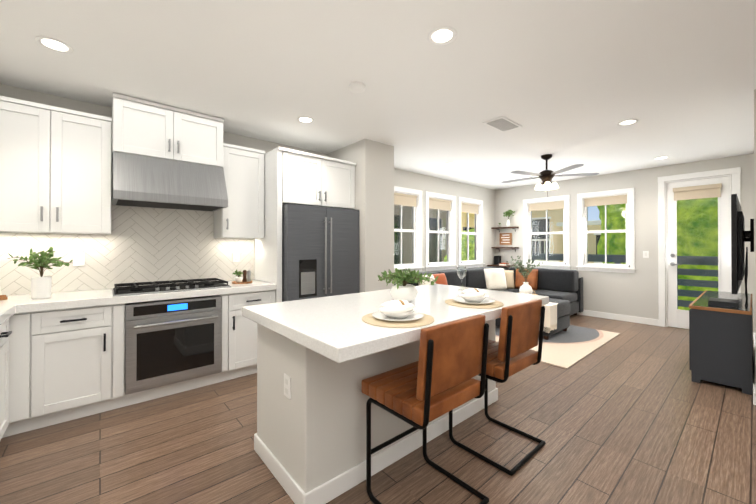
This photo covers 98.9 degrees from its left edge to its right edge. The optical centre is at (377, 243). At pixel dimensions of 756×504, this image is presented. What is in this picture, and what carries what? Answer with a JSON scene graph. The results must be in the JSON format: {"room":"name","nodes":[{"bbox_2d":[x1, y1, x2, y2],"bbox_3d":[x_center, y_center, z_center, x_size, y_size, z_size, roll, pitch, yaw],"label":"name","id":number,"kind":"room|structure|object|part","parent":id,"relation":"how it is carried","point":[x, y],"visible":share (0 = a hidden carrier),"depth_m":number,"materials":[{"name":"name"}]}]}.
{"room":"kitchen and living room","nodes":[
{"label":"kitchen and living room","id":0,"kind":"room"},
{"bbox_2d":[0,84,494,295],"bbox_3d":[-0.373,0.038,4.937,8.320,2.610,0.140,0,0,-41],"label":"wall","id":1,"kind":"structure","parent":0,"point":[416,181],"depth_m":5.70,"materials":[{"name":"grey paint"}]},
{"bbox_2d":[0,96,112,233],"bbox_3d":[-2.696,-0.585,2.631,0.811,0.991,0.323,0,0,-41],"label":"upper cabinet","id":2,"kind":"object","parent":1,"relation":"attached to","point":[55,170],"depth_m":2.55,"materials":[{"name":"white wood"}]},
{"bbox_2d":[0,205,253,295],"bbox_3d":[-2.430,0.029,3.076,2.486,0.778,0.002,0,0,-41],"label":"tile backsplash","id":3,"kind":"structure","parent":1,"relation":"attached to","point":[141,244],"depth_m":3.13,"materials":[{"name":"white tile"}]},
{"bbox_2d":[73,253,84,265],"bbox_3d":[-2.656,0.137,2.871,0.075,0.115,0.008,0,0,-41],"label":"outlet","id":4,"kind":"object","parent":3,"relation":"attached to","point":[78,259],"visible":1,"depth_m":2.87,"materials":[{"name":"white plastic"}]},
{"bbox_2d":[233,252,239,261],"bbox_3d":[-1.641,0.151,3.742,0.075,0.115,0.008,0,0,-41],"label":"outlet","id":5,"kind":"object","parent":3,"relation":"attached to","point":[236,256],"visible":1,"depth_m":3.74,"materials":[{"name":"white plastic"}]},
{"bbox_2d":[112,93,223,168],"bbox_3d":[-2.031,-1.026,3.159,0.875,0.488,0.393,0,0,-41],"label":"upper cabinet","id":6,"kind":"object","parent":1,"relation":"attached to","point":[141,127],"depth_m":2.97,"materials":[{"name":"white wood"}]},
{"bbox_2d":[112,151,227,210],"bbox_3d":[-1.980,-0.569,3.097,0.870,0.420,0.557,0,0,-41],"label":"range hood","id":7,"kind":"object","parent":1,"relation":"attached to","point":[144,181],"visible":1,"depth_m":2.91,"materials":[{"name":"metal"}]},
{"bbox_2d":[214,143,264,238],"bbox_3d":[-1.550,-0.554,3.616,0.446,0.980,0.323,0,0,-41],"label":"upper cabinet","id":8,"kind":"object","parent":1,"relation":"attached to","point":[243,217],"depth_m":3.50,"materials":[{"name":"white wood"}]},
{"bbox_2d":[394,186,423,272],"bbox_3d":[0.420,-0.233,5.581,0.940,1.460,0.180,0,0,-41],"label":"window","id":9,"kind":"structure","parent":1,"relation":"in","point":[405,230],"depth_m":5.69,"materials":[{"name":"white"}]},
{"bbox_2d":[425,191,457,270],"bbox_3d":[1.183,-0.230,6.236,0.950,1.460,0.180,0,0,-41],"label":"window","id":10,"kind":"structure","parent":1,"relation":"in","point":[440,230],"depth_m":6.26,"materials":[{"name":"white"}]},
{"bbox_2d":[458,197,484,268],"bbox_3d":[1.941,-0.226,6.887,0.930,1.460,0.180,0,0,-41],"label":"window","id":11,"kind":"structure","parent":1,"relation":"in","point":[470,232],"depth_m":6.93,"materials":[{"name":"white wood"}]},
{"bbox_2d":[0,314,755,503],"bbox_3d":[1.712,1.389,2.502,8.320,0.120,6.540,0,0,-41],"label":"floor","id":12,"kind":"structure","parent":0,"point":[631,413],"depth_m":2.11,"materials":[{"name":"brown wood"}]},
{"bbox_2d":[0,316,11,439],"bbox_3d":[-2.551,0.899,1.780,0.623,0.852,0.596,0,0,-41],"label":"base cabinet","id":13,"kind":"object","parent":12,"relation":"on","point":[6,327],"depth_m":2.12,"materials":[{"name":"white wood"}]},
{"bbox_2d":[0,294,30,324],"bbox_3d":[-2.186,0.440,1.380,0.651,0.059,2.887,0,0,-41],"label":"countertop","id":14,"kind":"structure","parent":13,"relation":"on","point":[10,306],"depth_m":2.19,"materials":[{"name":"white stone"}]},
{"bbox_2d":[0,288,7,299],"bbox_3d":[-2.857,0.279,2.304,0.130,0.270,0.260,0,0,9],"label":"cookbook stand","id":15,"kind":"object","parent":14,"relation":"on","point":[3,297],"visible":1,"depth_m":2.40,"materials":[{"name":"brown wood"}]},
{"bbox_2d":[48,304,127,425],"bbox_3d":[-2.428,0.904,2.662,0.516,0.852,0.623,0,0,-41],"label":"base cabinet","id":16,"kind":"object","parent":12,"relation":"on","point":[60,366],"depth_m":2.45,"materials":[{"name":"white wood"}]},
{"bbox_2d":[18,279,275,312],"bbox_3d":[-1.967,0.449,3.041,1.827,0.059,0.651,0,0,-41],"label":"countertop","id":17,"kind":"structure","parent":16,"relation":"on","point":[88,298],"depth_m":2.62,"materials":[{"name":"white stone"}]},
{"bbox_2d":[7,246,72,298],"bbox_3d":[-2.566,0.216,2.464,0.361,0.398,0.328,0,0,-41],"label":"potted plant","id":18,"kind":"object","parent":17,"relation":"on","point":[41,284],"visible":1,"depth_m":2.45,"materials":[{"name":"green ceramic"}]},
{"bbox_2d":[111,278,230,295],"bbox_3d":[-1.926,0.392,3.045,0.890,0.054,0.505,0,0,-41],"label":"cooktop","id":19,"kind":"object","parent":17,"relation":"in","point":[158,287],"visible":1,"depth_m":2.92,"materials":[{"name":"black metal"}]},
{"bbox_2d":[232,269,252,283],"bbox_3d":[-1.462,0.344,3.487,0.210,0.154,0.210,0,0,-41],"label":"tray","id":20,"kind":"object","parent":17,"relation":"on","point":[245,280],"visible":1,"depth_m":3.47,"materials":[{"name":"brown wood"}]},
{"bbox_2d":[125,295,221,394],"bbox_3d":[-1.829,0.852,2.913,0.716,0.716,0.407,0,0,-41],"label":"oven","id":21,"kind":"object","parent":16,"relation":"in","point":[170,341],"visible":1,"depth_m":2.77,"materials":[{"name":"silver metal"}]},
{"bbox_2d":[128,375,211,397],"bbox_3d":[-2.063,0.907,3.186,0.720,0.852,0.303,0,0,-41],"label":"base cabinet","id":22,"kind":"object","parent":12,"relation":"on","point":[209,376],"depth_m":2.81,"materials":[{"name":"white wood"}]},
{"bbox_2d":[212,290,274,382],"bbox_3d":[-1.485,0.908,3.472,0.530,0.852,0.623,0,0,-41],"label":"base cabinet","id":23,"kind":"object","parent":12,"relation":"on","point":[239,333],"depth_m":3.18,"materials":[{"name":"white wood"}]},
{"bbox_2d":[255,147,355,302],"bbox_3d":[-0.874,0.163,3.954,1.014,2.350,0.694,0,0,-41],"label":"cabinet","id":24,"kind":"object","parent":12,"relation":"on","point":[292,176],"visible":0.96,"depth_m":3.60,"materials":[{"name":"white wood"}]},
{"bbox_2d":[282,204,358,301],"bbox_3d":[-0.804,0.446,3.915,0.933,1.722,0.786,0,0,-41],"label":"refrigerator","id":25,"kind":"object","parent":12,"relation":"on","point":[320,251],"visible":0.58,"depth_m":3.59,"materials":[{"name":"metal"}]},
{"bbox_2d":[327,139,393,292],"bbox_3d":[-0.252,0.035,4.382,0.480,2.610,0.860,0,0,-41],"label":"wall block","id":26,"kind":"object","parent":12,"relation":"on","point":[374,182],"visible":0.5,"depth_m":4.02,"materials":[{"name":"grey paint"}]},
{"bbox_2d":[254,319,497,503],"bbox_3d":[0.111,0.895,2.419,1.818,0.868,0.683,0,0,-41],"label":"kitchen island","id":27,"kind":"object","parent":12,"relation":"on","point":[310,441],"visible":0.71,"depth_m":1.77,"materials":[{"name":"white paint"}]},
{"bbox_2d":[284,373,290,398],"bbox_3d":[-0.488,0.765,1.737,0.008,0.115,0.075,0,0,-41],"label":"outlet","id":28,"kind":"object","parent":27,"relation":"attached to","point":[287,386],"visible":1,"depth_m":1.73,"materials":[{"name":"white plastic"}]},
{"bbox_2d":[242,284,548,362],"bbox_3d":[0.220,0.429,2.264,1.920,0.058,1.105,0,0,-41],"label":"island countertop","id":29,"kind":"structure","parent":27,"relation":"on","point":[336,328],"depth_m":1.79,"materials":[{"name":"white stone"}]},
{"bbox_2d":[362,300,433,327],"bbox_3d":[0.105,0.348,1.708,0.380,0.096,0.380,0,0,-41],"label":"place setting","id":30,"kind":"object","parent":29,"relation":"on","point":[397,314],"visible":1,"depth_m":1.65,"materials":[{"name":"beige ceramic"}]},
{"bbox_2d":[378,268,437,302],"bbox_3d":[0.168,0.276,2.192,0.384,0.245,0.474,0,0,-41],"label":"potted plant","id":31,"kind":"object","parent":29,"relation":"on","point":[401,289],"visible":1,"depth_m":2.14,"materials":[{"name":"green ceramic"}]},
{"bbox_2d":[457,266,465,290],"bbox_3d":[0.727,0.300,2.810,0.080,0.205,0.080,0,0,-41],"label":"wine glass","id":32,"kind":"object","parent":29,"relation":"on","point":[463,275],"visible":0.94,"depth_m":2.80,"materials":[{"name":"clear glass"}]},
{"bbox_2d":[445,288,503,308],"bbox_3d":[0.644,0.350,2.178,0.380,0.096,0.380,0,0,-41],"label":"place setting","id":33,"kind":"object","parent":29,"relation":"on","point":[473,298],"visible":1,"depth_m":2.12,"materials":[{"name":"beige ceramic"}]},
{"bbox_2d":[361,314,488,503],"bbox_3d":[0.244,0.847,1.688,0.475,0.955,0.478,0,0,-41],"label":"stool","id":34,"kind":"object","parent":12,"relation":"on","point":[435,381],"visible":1,"depth_m":1.57,"materials":[{"name":"brown leather"}]},
{"bbox_3d":[0.237,0.580,1.698,0.475,0.420,0.455,0,0,-41],"label":"seat","id":35,"kind":"part","parent":34,"relation":"part of","materials":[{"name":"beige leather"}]},
{"bbox_2d":[395,267,582,315],"bbox_3d":[1.975,0.913,5.651,3.500,0.868,1.790,0,0,-41],"label":"sofa","id":36,"kind":"object","parent":12,"relation":"on","point":[563,284],"visible":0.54,"depth_m":6.13,"materials":[{"name":"black fabric"}]},
{"bbox_2d":[418,275,435,285],"bbox_3d":[0.801,0.694,5.178,0.140,0.395,0.395,-19,-12,40],"label":"pillow","id":37,"kind":"object","parent":36,"relation":"on","point":[426,282],"depth_m":5.13,"materials":[{"name":"beige fabric"}]},
{"bbox_2d":[484,268,506,290],"bbox_3d":[2.282,0.691,6.278,0.432,0.432,0.150,0,-16,-13],"label":"pillow","id":38,"kind":"object","parent":36,"relation":"on","point":[495,279],"depth_m":6.21,"materials":[{"name":"beige fabric"}]},
{"bbox_2d":[449,299,545,475],"bbox_3d":[0.781,0.850,2.169,0.475,0.955,0.478,0,0,-41],"label":"stool","id":39,"kind":"object","parent":12,"relation":"on","point":[509,353],"visible":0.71,"depth_m":2.01,"materials":[{"name":"brown leather"}]},
{"bbox_3d":[0.774,0.583,2.179,0.475,0.420,0.455,0,0,-41],"label":"seat","id":40,"kind":"part","parent":39,"relation":"part of","materials":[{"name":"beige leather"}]},
{"bbox_2d":[495,325,619,368],"bbox_3d":[2.289,1.336,4.739,2.090,0.010,1.600,0,0,-41],"label":"rug","id":41,"kind":"object","parent":12,"relation":"on","point":[571,346],"visible":0.36,"depth_m":4.27,"materials":[{"name":"beige fabric"}]},
{"bbox_2d":[495,298,570,339],"bbox_3d":[2.337,1.098,5.045,0.820,0.468,0.960,0,0,-41],"label":"ottoman","id":42,"kind":"object","parent":41,"relation":"on","point":[563,312],"visible":0.33,"depth_m":4.76,"materials":[{"name":"grey fabric"}]},
{"bbox_2d":[506,256,542,294],"bbox_3d":[2.325,0.525,5.208,0.473,0.675,0.483,0,0,-41],"label":"potted plant","id":43,"kind":"object","parent":42,"relation":"on","point":[525,287],"visible":0.9,"depth_m":5.14,"materials":[{"name":"plant"}]},
{"bbox_2d":[539,302,557,332],"bbox_3d":[2.289,1.034,4.688,0.318,0.375,0.518,0,0,-41],"label":"throw blanket","id":44,"kind":"object","parent":42,"relation":"on","point":[550,320],"visible":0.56,"depth_m":4.44,"materials":[{"name":"beige fabric"}]},
{"bbox_2d":[689,290,752,394],"bbox_3d":[3.767,0.967,3.519,1.630,0.737,0.401,0,0,-41],"label":"tv console","id":45,"kind":"object","parent":12,"relation":"on","point":[720,344],"visible":1,"depth_m":3.00,"materials":[{"name":"grey wood"}]},
{"bbox_2d":[708,297,738,307],"bbox_3d":[3.393,0.573,3.173,0.280,0.044,0.200,0,0,-41],"label":"cable box","id":46,"kind":"object","parent":45,"relation":"on","point":[724,302],"visible":1,"depth_m":3.10,"materials":[{"name":"grey plastic"}]},
{"bbox_2d":[0,0,755,189],"bbox_3d":[1.712,-1.405,2.518,8.920,0.250,7.140,0,0,-41],"label":"ceiling","id":47,"kind":"structure","parent":0,"point":[566,83],"depth_m":2.42,"materials":[{"name":"white paint"}]},
{"bbox_2d":[35,36,73,53],"bbox_3d":[-2.080,-1.279,2.082,0.175,0.005,0.175,0,0,10],"label":"recessed light","id":48,"kind":"object","parent":47,"relation":"in","point":[53,44],"depth_m":2.08,"materials":[{"name":"white"}]},
{"bbox_2d":[297,116,313,122],"bbox_3d":[-0.745,-1.272,3.321,0.175,0.005,0.175,0,0,10],"label":"recessed light","id":49,"kind":"object","parent":47,"relation":"in","point":[303,119],"depth_m":3.31,"materials":[{"name":"white"}]},
{"bbox_2d":[349,82,364,92],"bbox_3d":[-0.167,-1.259,2.617,0.130,0.039,0.130,0,0,-41],"label":"smoke detector","id":50,"kind":"object","parent":47,"relation":"attached to","point":[356,87],"visible":1,"depth_m":2.58,"materials":[{"name":"white plastic"}]},
{"bbox_2d":[428,26,456,44],"bbox_3d":[0.395,-1.280,1.993,0.175,0.005,0.175,0,0,10],"label":"recessed light","id":51,"kind":"object","parent":47,"relation":"in","point":[443,35],"depth_m":1.99,"materials":[{"name":"white"}]},
{"bbox_2d":[483,116,521,131],"bbox_3d":[1.328,-1.268,3.440,0.420,0.012,0.220,0,0,-41],"label":"ceiling vent","id":52,"kind":"object","parent":47,"relation":"in","point":[502,124],"visible":1,"depth_m":3.42,"materials":[{"name":"white metal"}]},
{"bbox_2d":[501,154,598,196],"bbox_3d":[2.385,-0.968,4.669,1.279,0.599,1.231,0,0,-41],"label":"ceiling fan","id":53,"kind":"object","parent":47,"relation":"hanging from","point":[546,176],"visible":1,"depth_m":4.57,"materials":[{"name":"brown metal"}]},
{"bbox_2d":[618,119,638,125],"bbox_3d":[2.622,-1.272,3.391,0.175,0.005,0.175,0,0,10],"label":"recessed light","id":54,"kind":"object","parent":47,"relation":"in","point":[632,121],"depth_m":3.39,"materials":[{"name":"white"}]},
{"bbox_2d":[654,156,668,159],"bbox_3d":[4.173,-1.264,4.762,0.175,0.005,0.175,0,0,10],"label":"recessed light","id":55,"kind":"object","parent":47,"relation":"in","point":[663,157],"depth_m":4.74,"materials":[{"name":"white"}]},
{"bbox_2d":[495,153,754,331],"bbox_3d":[4.052,0.044,6.062,0.140,2.610,4.200,0,0,-41],"label":"wall","id":56,"kind":"structure","parent":0,"point":[633,294],"depth_m":5.57,"materials":[{"name":"grey paint"}]},
{"bbox_2d":[487,264,514,266],"bbox_3d":[2.735,0.483,7.205,0.360,0.025,0.460,0,0,-41],"label":"corner shelf","id":57,"kind":"object","parent":56,"relation":"attached to","point":[500,265],"visible":0.62,"depth_m":7.04,"materials":[{"name":"brown wood"}]},
{"bbox_2d":[494,256,500,264],"bbox_3d":[2.720,0.371,7.368,0.110,0.199,0.120,0,0,-41],"label":"speaker","id":58,"kind":"object","parent":57,"relation":"on","point":[497,260],"visible":0.88,"depth_m":7.33},
{"bbox_2d":[491,226,518,231],"bbox_3d":[2.840,-0.320,7.236,0.173,0.108,0.557,0,0,-41],"label":"wall shelf","id":59,"kind":"object","parent":56,"relation":"attached to","point":[498,228],"visible":1,"depth_m":7.25,"materials":[{"name":"brown wood"}]},
{"bbox_2d":[503,210,514,226],"bbox_3d":[2.876,-0.568,7.150,0.175,0.385,0.255,0,0,-41],"label":"potted plant","id":60,"kind":"object","parent":59,"relation":"on","point":[508,213],"visible":0.96,"depth_m":7.15,"materials":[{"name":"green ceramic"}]},
{"bbox_2d":[492,247,518,251],"bbox_3d":[2.840,0.125,7.233,0.173,0.108,0.557,0,0,-41],"label":"wall shelf","id":61,"kind":"object","parent":56,"relation":"attached to","point":[505,247],"visible":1,"depth_m":7.16,"materials":[{"name":"brown wood"}]},
{"bbox_2d":[500,233,511,244],"bbox_3d":[2.878,-0.111,7.296,0.027,0.265,0.280,0,0,-41],"label":"wall sign","id":62,"kind":"object","parent":56,"relation":"attached to","point":[505,238],"visible":1,"depth_m":7.28,"materials":[{"name":"brown wood"}]},
{"bbox_2d":[522,195,570,269],"bbox_3d":[3.479,-0.222,6.685,0.180,1.470,0.950,0,0,-41],"label":"window","id":63,"kind":"structure","parent":56,"relation":"in","point":[549,233],"depth_m":6.68,"materials":[{"name":"white"}]},
{"bbox_2d":[576,188,635,272],"bbox_3d":[4.150,-0.227,5.904,0.180,1.470,0.910,0,0,-41],"label":"window","id":64,"kind":"structure","parent":56,"relation":"in","point":[606,232],"depth_m":5.90,"materials":[{"name":"white"}]},
{"bbox_2d":[577,310,658,325],"bbox_3d":[3.662,1.299,6.387,0.017,0.105,2.868,0,0,-41],"label":"baseboard","id":65,"kind":"structure","parent":56,"relation":"attached to","point":[641,320],"depth_m":5.67,"materials":[{"name":"white"}]},
{"bbox_2d":[643,251,648,257],"bbox_3d":[4.496,0.176,5.427,0.009,0.115,0.075,0,0,-41],"label":"light switch","id":66,"kind":"object","parent":56,"relation":"attached to","point":[645,254],"visible":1,"depth_m":5.42,"materials":[{"name":"white plastic"}]},
{"bbox_2d":[658,167,740,328],"bbox_3d":[4.933,0.123,4.999,0.169,2.440,0.908,0,0,-41],"label":"balcony door","id":67,"kind":"structure","parent":56,"relation":"in","point":[694,236],"depth_m":5.03,"materials":[{"name":"white wood"}]},
{"bbox_2d":[754,89,755,368],"bbox_3d":[5.006,0.025,2.664,2.840,2.610,2.480,0,0,-41],"label":"wall","id":68,"kind":"structure","parent":0,"point":[755,205],"depth_m":2.68,"materials":[{"name":"grey paint"}]},
{"bbox_2d":[731,194,753,293],"bbox_3d":[4.074,0.006,3.597,1.660,0.960,0.143,0,0,-41],"label":"wall-mounted tv","id":69,"kind":"object","parent":68,"relation":"attached to","point":[740,236],"visible":1,"depth_m":3.22,"materials":[{"name":"black plastic"}]},
{"bbox_2d":[744,247,747,305],"bbox_3d":[3.601,0.314,3.162,0.191,0.571,0.022,0,0,-41],"label":"cord","id":70,"kind":"object","parent":69,"relation":"hanging from","point":[746,275],"visible":1,"depth_m":3.11,"materials":[{"name":"black plastic"}]},
{"bbox_2d":[753,332,755,404],"bbox_3d":[4.189,1.283,3.598,2.854,0.105,0.014,0,0,-41],"label":"baseboard","id":71,"kind":"structure","parent":68,"relation":"attached to","point":[754,370],"depth_m":2.99,"materials":[{"name":"white wood"}]}
]}

